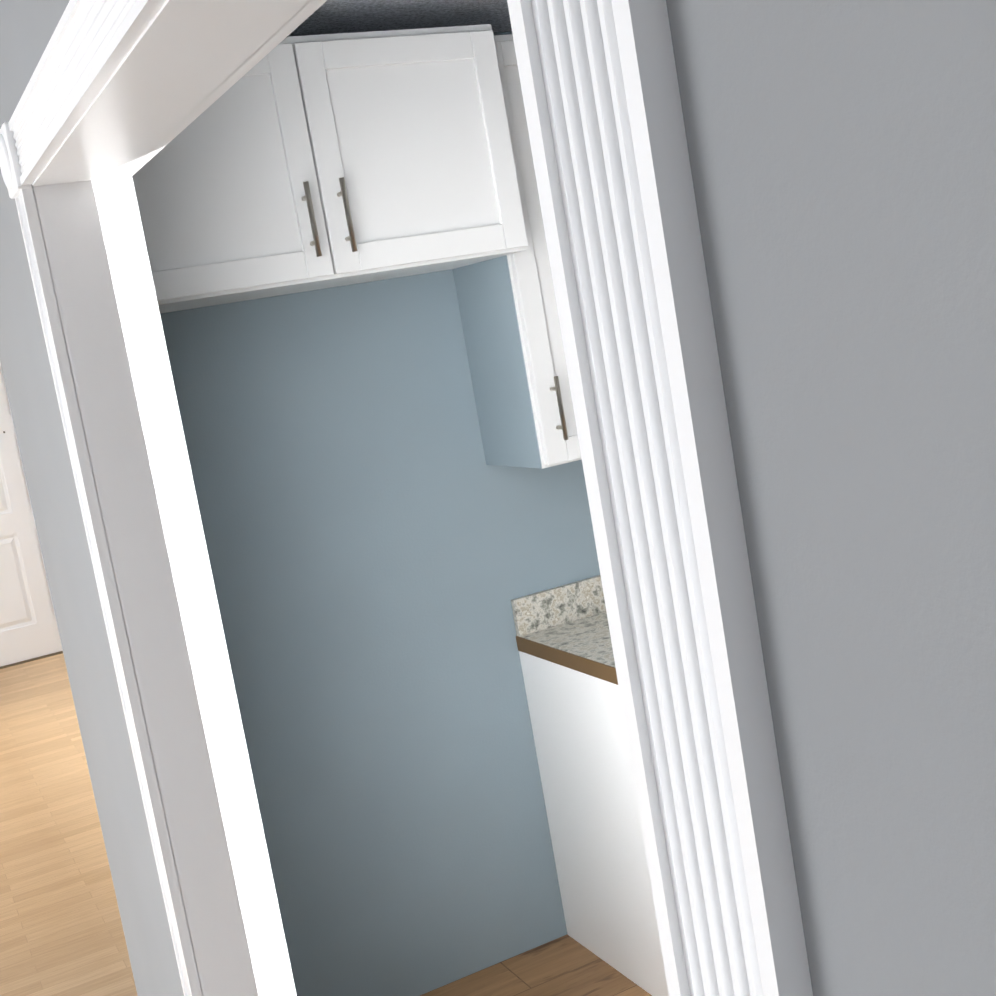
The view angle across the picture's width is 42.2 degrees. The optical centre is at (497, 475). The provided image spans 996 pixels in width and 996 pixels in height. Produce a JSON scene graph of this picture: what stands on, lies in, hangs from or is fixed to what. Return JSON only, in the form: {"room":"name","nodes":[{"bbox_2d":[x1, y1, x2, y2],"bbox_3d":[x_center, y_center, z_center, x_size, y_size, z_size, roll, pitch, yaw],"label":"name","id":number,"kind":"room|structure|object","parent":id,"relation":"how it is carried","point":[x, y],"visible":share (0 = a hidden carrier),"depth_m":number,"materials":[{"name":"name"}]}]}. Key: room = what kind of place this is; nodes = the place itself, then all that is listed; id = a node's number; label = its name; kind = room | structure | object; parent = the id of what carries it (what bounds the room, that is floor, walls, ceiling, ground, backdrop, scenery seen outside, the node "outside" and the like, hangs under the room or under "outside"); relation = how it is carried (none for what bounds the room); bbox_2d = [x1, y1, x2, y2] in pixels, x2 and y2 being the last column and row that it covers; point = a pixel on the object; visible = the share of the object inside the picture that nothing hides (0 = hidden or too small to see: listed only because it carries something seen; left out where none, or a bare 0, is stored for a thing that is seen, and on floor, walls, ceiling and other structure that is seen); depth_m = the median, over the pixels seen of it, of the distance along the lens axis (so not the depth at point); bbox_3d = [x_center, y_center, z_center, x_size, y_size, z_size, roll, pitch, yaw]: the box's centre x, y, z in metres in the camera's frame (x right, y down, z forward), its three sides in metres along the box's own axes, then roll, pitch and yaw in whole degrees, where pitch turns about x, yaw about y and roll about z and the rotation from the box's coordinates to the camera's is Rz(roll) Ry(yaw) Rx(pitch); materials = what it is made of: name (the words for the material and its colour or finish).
{"room":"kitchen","nodes":[
{"label":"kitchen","id":0,"kind":"room"},
{"bbox_2d":[0,363,137,994],"bbox_3d":[-0.630,0.201,3.316,1.000,2.440,0.004,-13,8,-25],"label":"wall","id":1,"kind":"structure","parent":0,"point":[68,676],"depth_m":3.12,"materials":[{"name":"grey paint"}]},
{"bbox_2d":[0,653,651,995],"bbox_3d":[-0.923,1.486,3.655,6.290,0.060,10.740,-13,8,-25],"label":"floor","id":2,"kind":"structure","parent":0,"point":[61,931],"depth_m":4.53,"materials":[{"name":"brown wood"}]},
{"bbox_2d":[511,575,668,995],"bbox_3d":[0.426,0.780,3.291,0.367,0.960,0.693,-13,8,-25],"label":"base cabinet","id":3,"kind":"object","parent":2,"relation":"on","point":[564,643],"visible":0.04,"depth_m":3.31,"materials":[{"name":"white wood"}]},
{"bbox_2d":[160,31,599,995],"bbox_3d":[0.468,-0.042,3.757,3.130,2.440,0.160,-13,8,-25],"label":"wall","id":4,"kind":"structure","parent":0,"point":[384,543],"depth_m":3.30,"materials":[{"name":"paint"}]},
{"bbox_2d":[132,24,539,312],"bbox_3d":[-0.482,-0.680,2.924,0.956,0.510,0.437,-13,8,-25],"label":"upper cabinet","id":5,"kind":"object","parent":4,"relation":"attached to","point":[292,164],"depth_m":2.77,"materials":[{"name":"white wood"}]},
{"bbox_2d":[454,34,581,468],"bbox_3d":[0.099,-0.558,3.279,0.327,1.030,0.327,-13,8,-25],"label":"upper cabinet","id":6,"kind":"object","parent":4,"relation":"attached to","point":[509,313],"depth_m":3.15,"materials":[{"name":"white wood"}]},
{"bbox_2d":[287,0,511,36],"bbox_3d":[-1.340,-0.955,3.349,6.290,0.050,10.740,-13,8,-25],"label":"ceiling","id":7,"kind":"structure","parent":0,"point":[338,16],"depth_m":3.04,"materials":[{"name":"grey paint"}]},
{"bbox_2d":[0,0,995,995],"bbox_3d":[0.070,0.378,0.953,0.140,2.440,4.860,-13,8,-25],"label":"wall","id":8,"kind":"structure","parent":0,"point":[842,158],"depth_m":0.49,"materials":[{"name":"grey paint"}]},
{"bbox_2d":[0,0,812,995],"bbox_3d":[-0.161,0.504,1.466,0.195,2.143,1.851,-13,8,-25],"label":"trim","id":9,"kind":"structure","parent":8,"relation":"attached to","point":[118,94],"depth_m":0.63,"materials":[{"name":"white wood"}]},
{"bbox_3d":[-4.433,0.288,7.797,4.140,2.440,0.120,-13,8,-25],"label":"wall","id":10,"kind":"structure","parent":0,"visible":0},
{"bbox_2d":[0,364,62,666],"bbox_3d":[-3.098,0.180,8.393,0.888,2.030,0.105,-13,8,-25],"label":"front door","id":11,"kind":"structure","parent":10,"relation":"in","point":[28,627],"depth_m":8.42,"materials":[{"name":"white wood"}]},
{"bbox_2d":[0,651,62,668],"bbox_3d":[-3.132,0.147,8.429,1.034,2.125,0.142,-13,8,-25],"label":"door frame","id":12,"kind":"structure","parent":10,"relation":"attached to","point":[29,660],"depth_m":8.46,"materials":[{"name":"white"}]}
]}

